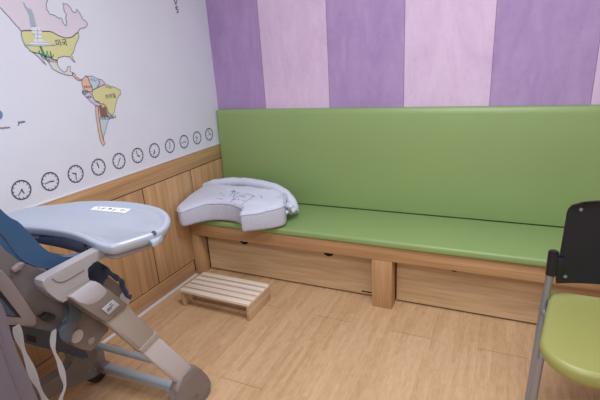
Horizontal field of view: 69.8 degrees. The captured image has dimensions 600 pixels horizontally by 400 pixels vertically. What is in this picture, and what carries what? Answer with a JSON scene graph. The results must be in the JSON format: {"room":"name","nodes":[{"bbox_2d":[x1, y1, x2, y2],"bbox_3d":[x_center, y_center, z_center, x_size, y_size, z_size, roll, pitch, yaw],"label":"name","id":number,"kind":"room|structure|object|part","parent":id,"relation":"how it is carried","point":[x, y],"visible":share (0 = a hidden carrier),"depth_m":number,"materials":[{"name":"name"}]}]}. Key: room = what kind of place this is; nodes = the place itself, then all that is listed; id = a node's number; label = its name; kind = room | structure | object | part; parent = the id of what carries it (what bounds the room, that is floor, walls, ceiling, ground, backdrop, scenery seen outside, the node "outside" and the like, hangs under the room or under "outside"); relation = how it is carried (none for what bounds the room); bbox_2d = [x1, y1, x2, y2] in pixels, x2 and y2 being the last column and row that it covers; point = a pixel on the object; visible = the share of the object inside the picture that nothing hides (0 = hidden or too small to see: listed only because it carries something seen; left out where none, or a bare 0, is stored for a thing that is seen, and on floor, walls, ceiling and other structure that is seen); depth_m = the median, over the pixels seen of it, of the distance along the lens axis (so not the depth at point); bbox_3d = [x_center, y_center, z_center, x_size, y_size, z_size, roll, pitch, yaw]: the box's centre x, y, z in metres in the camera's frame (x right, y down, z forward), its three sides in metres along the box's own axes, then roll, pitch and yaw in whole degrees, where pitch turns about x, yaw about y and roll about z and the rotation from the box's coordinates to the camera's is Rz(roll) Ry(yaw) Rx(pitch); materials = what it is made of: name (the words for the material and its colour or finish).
{"room":"nursing room","nodes":[
{"label":"nursing room","id":0,"kind":"room"},
{"bbox_2d":[0,0,219,213],"bbox_3d":[-1.541,-0.185,1.264,0.150,2.500,4.200,5,20,24],"label":"wall","id":1,"kind":"structure","parent":0,"point":[159,58],"depth_m":2.21,"materials":[{"name":"white paint"}]},
{"bbox_2d":[11,180,31,199],"bbox_3d":[-1.199,-0.043,1.852,0.001,0.087,0.087,5,20,24],"label":"print","id":2,"kind":"object","parent":1,"relation":"attached to","point":[18,180],"visible":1,"depth_m":1.85},
{"bbox_2d":[13,243,77,371],"bbox_3d":[-1.166,0.428,2.010,0.005,0.610,0.432,5,20,24],"label":"trim","id":3,"kind":"structure","parent":1,"relation":"attached to","point":[38,355],"depth_m":1.98,"materials":[{"name":"laminate"}]},
{"bbox_2d":[41,172,58,190],"bbox_3d":[-1.143,-0.085,1.968,0.001,0.087,0.087,5,20,24],"label":"print","id":4,"kind":"object","parent":1,"relation":"attached to","point":[47,172],"visible":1,"depth_m":1.97},
{"bbox_2d":[68,165,83,182],"bbox_3d":[-1.087,-0.127,2.084,0.001,0.087,0.087,5,20,24],"label":"print","id":5,"kind":"object","parent":1,"relation":"attached to","point":[73,165],"visible":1,"depth_m":2.08},
{"bbox_2d":[0,0,178,145],"bbox_3d":[-0.983,-0.675,2.209,0.002,0.755,1.238,5,20,24],"label":"world map","id":6,"kind":"object","parent":1,"relation":"attached to","point":[45,34],"visible":1,"depth_m":1.95},
{"bbox_2d":[23,2,35,26],"bbox_3d":[-1.147,-0.786,1.826,0.001,0.099,0.035,5,20,24],"label":"print","id":7,"kind":"object","parent":6,"relation":"attached to","point":[32,20],"depth_m":1.83},
{"bbox_2d":[25,27,54,45],"bbox_3d":[-1.135,-0.710,1.867,0.001,0.080,0.143,5,20,24],"label":"print","id":8,"kind":"object","parent":6,"relation":"attached to","point":[34,36],"depth_m":1.87},
{"bbox_2d":[0,0,87,37],"bbox_3d":[-1.118,-0.823,1.883,0.001,0.214,0.433,5,20,24],"label":"print","id":9,"kind":"object","parent":6,"relation":"attached to","point":[32,17],"depth_m":1.87},
{"bbox_2d":[38,46,53,59],"bbox_3d":[-1.123,-0.652,1.903,0.001,0.059,0.070,5,20,24],"label":"print","id":10,"kind":"object","parent":6,"relation":"attached to","point":[45,57],"depth_m":1.90},
{"bbox_2d":[21,30,78,61],"bbox_3d":[-1.106,-0.690,1.937,0.001,0.140,0.286,5,20,24],"label":"print","id":11,"kind":"object","parent":6,"relation":"attached to","point":[51,45],"depth_m":1.92},
{"bbox_2d":[33,52,72,75],"bbox_3d":[-1.111,-0.613,1.941,0.001,0.110,0.180,5,20,24],"label":"print","id":12,"kind":"object","parent":6,"relation":"attached to","point":[52,57],"depth_m":1.95},
{"bbox_2d":[82,76,92,91],"bbox_3d":[-1.042,-0.567,2.101,0.001,0.078,0.058,5,20,24],"label":"print","id":13,"kind":"object","parent":6,"relation":"attached to","point":[87,82],"depth_m":2.11},
{"bbox_2d":[83,91,99,106],"bbox_3d":[-1.033,-0.498,2.133,0.001,0.086,0.094,5,20,24],"label":"print","id":14,"kind":"object","parent":6,"relation":"attached to","point":[94,97],"depth_m":2.15},
{"bbox_2d":[86,76,98,89],"bbox_3d":[-1.026,-0.582,2.133,0.001,0.071,0.079,5,20,24],"label":"print","id":15,"kind":"object","parent":6,"relation":"attached to","point":[92,82],"depth_m":2.13},
{"bbox_2d":[95,105,104,145],"bbox_3d":[-1.019,-0.378,2.186,0.001,0.210,0.032,5,20,24],"label":"print","id":16,"kind":"object","parent":6,"relation":"attached to","point":[99,112],"depth_m":2.19},
{"bbox_2d":[97,79,104,87],"bbox_3d":[-1.007,-0.590,2.171,0.001,0.044,0.060,5,20,24],"label":"print","id":17,"kind":"object","parent":6,"relation":"attached to","point":[100,83],"depth_m":2.17},
{"bbox_2d":[99,105,107,116],"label":"print","id":18,"kind":"object","parent":6,"relation":"attached to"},
{"bbox_2d":[98,104,111,140],"bbox_3d":[-1.000,-0.401,2.223,0.001,0.189,0.089,5,20,24],"label":"print","id":19,"kind":"object","parent":6,"relation":"attached to","point":[104,114],"depth_m":2.21},
{"bbox_2d":[92,84,120,115],"bbox_3d":[-0.991,-0.514,2.222,0.001,0.163,0.185,5,20,24],"label":"print","id":20,"kind":"object","parent":6,"relation":"attached to","point":[103,94],"depth_m":2.20},
{"bbox_2d":[91,159,105,175],"bbox_3d":[-1.030,-0.169,2.200,0.001,0.087,0.087,5,20,24],"label":"print","id":21,"kind":"object","parent":1,"relation":"attached to","point":[95,159],"visible":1,"depth_m":2.20},
{"bbox_2d":[30,261,195,383],"bbox_3d":[-1.500,1.035,1.391,0.006,0.103,3.700,5,20,24],"label":"baseboard","id":22,"kind":"structure","parent":1,"relation":"attached to","point":[145,301],"depth_m":2.60,"materials":[{"name":"laminate"}]},
{"bbox_2d":[113,153,124,168],"bbox_3d":[-0.974,-0.210,2.315,0.001,0.087,0.087,5,20,24],"label":"print","id":23,"kind":"object","parent":1,"relation":"attached to","point":[116,153],"visible":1,"depth_m":2.31},
{"bbox_2d":[28,143,220,207],"bbox_3d":[-1.441,0.273,1.379,0.006,0.100,4.198,5,20,24],"label":"trim","id":24,"kind":"structure","parent":1,"relation":"attached to","point":[116,188],"depth_m":2.47,"materials":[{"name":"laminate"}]},
{"bbox_2d":[35,158,219,367],"bbox_3d":[-1.420,0.618,1.493,0.004,0.780,4.198,5,20,24],"label":"trim","id":25,"kind":"structure","parent":1,"relation":"attached to","point":[218,158],"depth_m":2.62,"materials":[{"name":"brown wood"}]},
{"bbox_2d":[98,189,158,302],"bbox_3d":[-0.984,0.294,2.384,0.005,0.610,0.432,5,20,24],"label":"panel","id":26,"kind":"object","parent":1,"relation":"attached to","point":[138,270],"depth_m":2.48,"materials":[{"name":"laminate"}]},
{"bbox_2d":[132,148,142,162],"bbox_3d":[-0.917,-0.252,2.431,0.001,0.087,0.087,5,20,24],"label":"print","id":27,"kind":"object","parent":1,"relation":"attached to","point":[135,148],"visible":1,"depth_m":2.42},
{"bbox_2d":[100,273,197,342],"bbox_3d":[-1.485,1.081,1.401,0.022,0.007,3.700,5,20,24],"label":"trim","id":28,"kind":"structure","parent":1,"relation":"attached to","point":[195,274],"depth_m":2.65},
{"bbox_2d":[149,143,159,157],"bbox_3d":[-0.861,-0.293,2.547,0.001,0.087,0.087,5,20,24],"label":"print","id":29,"kind":"object","parent":1,"relation":"attached to","point":[153,143],"visible":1,"depth_m":2.54},
{"bbox_2d":[142,170,193,282],"bbox_3d":[-0.801,0.159,2.759,0.005,0.610,0.432,5,20,24],"label":"panel","id":30,"kind":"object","parent":1,"relation":"attached to","point":[175,252],"depth_m":2.73,"materials":[{"name":"laminate"}]},
{"bbox_2d":[165,139,174,152],"bbox_3d":[-0.805,-0.335,2.662,0.001,0.087,0.087,5,20,24],"label":"print","id":31,"kind":"object","parent":1,"relation":"attached to","point":[168,139],"visible":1,"depth_m":2.66},
{"bbox_2d":[191,158,223,191],"bbox_3d":[-0.627,0.030,3.117,0.005,0.610,0.393,5,20,24],"label":"panel","id":32,"kind":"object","parent":1,"relation":"attached to","point":[212,170],"depth_m":3.01,"materials":[{"name":"laminate"}]},
{"bbox_2d":[48,267,599,399],"bbox_3d":[0.375,1.206,0.831,4.300,0.100,4.600,5,20,24],"label":"floor","id":33,"kind":"structure","parent":0,"point":[308,342],"depth_m":2.10,"materials":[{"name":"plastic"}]},
{"bbox_2d":[0,201,210,399],"bbox_3d":[-0.848,0.386,1.440,0.768,1.224,0.891,5,20,24],"label":"high chair","id":34,"kind":"object","parent":33,"relation":"on","point":[66,304],"visible":1,"depth_m":1.38,"materials":[{"name":"plastic"}]},
{"bbox_3d":[-0.765,0.252,1.101,0.014,0.235,0.132,5,20,24],"label":"recline frame","id":35,"kind":"part","parent":34,"relation":"part of","materials":[{"name":"plastic"}]},
{"bbox_3d":[-0.768,0.214,1.144,0.032,0.434,0.292,5,20,24],"label":"seat","id":36,"kind":"part","parent":34,"relation":"part of","materials":[{"name":"plastic"}]},
{"bbox_3d":[-0.719,0.333,1.220,0.014,0.034,0.041,5,20,24],"label":"recline knob","id":37,"kind":"part","parent":34,"relation":"part of","materials":[{"name":"black plastic"}]},
{"bbox_3d":[-1.048,0.535,1.688,0.009,0.493,0.390,5,20,24],"label":"leg","id":38,"kind":"part","parent":34,"relation":"part of","materials":[{"name":"grey plastic"}]},
{"bbox_3d":[-0.653,0.220,1.253,0.037,0.098,0.217,5,20,24],"label":"armrest","id":39,"kind":"part","parent":34,"relation":"part of","materials":[{"name":"beige plastic"}]},
{"bbox_2d":[6,201,170,258],"bbox_3d":[-0.777,0.095,1.555,0.756,0.075,0.372,5,20,24],"label":"tray","id":40,"kind":"object","parent":34,"relation":"on","point":[96,229],"depth_m":1.48,"materials":[{"name":"grey plastic"}]},
{"bbox_3d":[-0.592,0.335,1.345,0.004,0.039,0.064,5,20,24],"label":"label plate","id":41,"kind":"part","parent":34,"relation":"part of","materials":[{"name":"paper"}]},
{"bbox_3d":[-0.579,0.419,1.452,0.033,0.231,0.199,5,20,24],"label":"leg","id":42,"kind":"part","parent":34,"relation":"part of","materials":[{"name":"beige plastic"}]},
{"bbox_2d":[179,272,269,320],"bbox_3d":[-0.448,0.571,2.584,0.486,0.110,0.240,5,20,25],"label":"step stool","id":43,"kind":"object","parent":33,"relation":"on","point":[254,295],"visible":1,"depth_m":2.54,"materials":[{"name":"brown wood"}]},
{"bbox_3d":[-0.655,0.560,2.685,0.018,0.094,0.234,5,20,25],"label":"panel","id":44,"kind":"part","parent":43,"relation":"part of","materials":[{"name":"brown wood"}]},
{"bbox_3d":[-0.240,0.597,2.491,0.018,0.094,0.234,5,20,25],"label":"panel","id":45,"kind":"part","parent":43,"relation":"part of","materials":[{"name":"brown wood"}]},
{"bbox_2d":[189,224,599,323],"bbox_3d":[1.094,0.413,2.333,3.822,0.378,0.447,5,20,24],"label":"storage bench","id":46,"kind":"object","parent":33,"relation":"on","point":[513,291],"visible":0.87,"depth_m":2.42,"materials":[{"name":"laminate"}]},
{"bbox_3d":[-0.685,0.360,2.975,0.054,0.296,0.092,5,20,24],"label":"post","id":47,"kind":"part","parent":46,"relation":"part of","materials":[{"name":"laminate"}]},
{"bbox_3d":[-0.094,0.391,2.764,1.188,0.273,0.018,5,20,24],"label":"drawer","id":48,"kind":"part","parent":46,"relation":"part of","materials":[{"name":"brown wood"}]},
{"bbox_3d":[1.055,0.456,2.254,3.822,0.350,0.018,5,20,24],"label":"panel","id":49,"kind":"part","parent":46,"relation":"part of","materials":[{"name":"brown wood"}]},
{"bbox_2d":[196,204,563,266],"bbox_3d":[1.078,0.215,2.260,3.822,0.043,0.455,5,20,24],"label":"seat cushion","id":50,"kind":"object","parent":46,"relation":"on","point":[523,244],"visible":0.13,"depth_m":2.38,"materials":[{"name":"green leather"}]},
{"bbox_2d":[177,177,298,231],"bbox_3d":[-0.400,0.016,2.752,0.784,0.206,0.500,5,20,24],"label":"pillow","id":51,"kind":"object","parent":50,"relation":"on","point":[256,204],"visible":0.98,"depth_m":2.68,"materials":[{"name":"white fabric"}]},
{"bbox_2d":[216,104,599,226],"bbox_3d":[1.161,-0.189,2.367,3.822,0.646,0.057,5,20,24],"label":"bench backrest","id":52,"kind":"object","parent":50,"relation":"on","point":[526,164],"visible":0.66,"depth_m":2.53,"materials":[{"name":"green leather"}]},
{"bbox_3d":[0.477,0.459,2.444,0.112,0.296,0.092,5,20,24],"label":"post","id":53,"kind":"part","parent":46,"relation":"part of","materials":[{"name":"laminate"}]},
{"bbox_3d":[1.060,0.489,2.237,1.111,0.273,0.018,5,20,24],"label":"drawer","id":54,"kind":"part","parent":46,"relation":"part of","materials":[{"name":"brown wood"}]},
{"bbox_2d":[524,200,599,399],"bbox_3d":[1.068,0.484,1.403,0.543,0.850,0.511,5,20,24],"label":"chair","id":55,"kind":"object","parent":33,"relation":"on","point":[567,333],"visible":1,"depth_m":1.53,"materials":[{"name":"black plastic"}]},
{"bbox_3d":[0.853,0.664,1.524,0.036,0.413,0.190,12,24,39],"label":"leg","id":56,"kind":"part","parent":55,"relation":"part of","materials":[{"name":"grey metal"}]},
{"bbox_3d":[0.913,0.540,1.643,0.058,0.612,0.120,5,20,24],"label":"leg","id":57,"kind":"part","parent":55,"relation":"part of","materials":[{"name":"grey metal"}]},
{"bbox_3d":[0.908,0.438,1.578,0.025,0.024,0.118,1,19,15],"label":"seat rail","id":58,"kind":"part","parent":55,"relation":"part of","materials":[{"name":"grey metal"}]},
{"bbox_3d":[1.057,0.458,1.375,0.524,0.058,0.470,5,20,24],"label":"seat","id":59,"kind":"part","parent":55,"relation":"part of","materials":[{"name":"green plastic"}]},
{"bbox_3d":[1.140,0.164,1.502,0.405,0.313,0.086,5,20,24],"label":"backrest","id":60,"kind":"part","parent":55,"relation":"part of","materials":[{"name":"black plastic"}]},
{"bbox_2d":[205,0,599,227],"bbox_3d":[1.202,-0.697,2.286,4.300,2.500,0.150,5,20,24],"label":"wall","id":61,"kind":"structure","parent":0,"point":[266,53],"depth_m":2.44,"materials":[{"name":"purple paint"}]}
]}

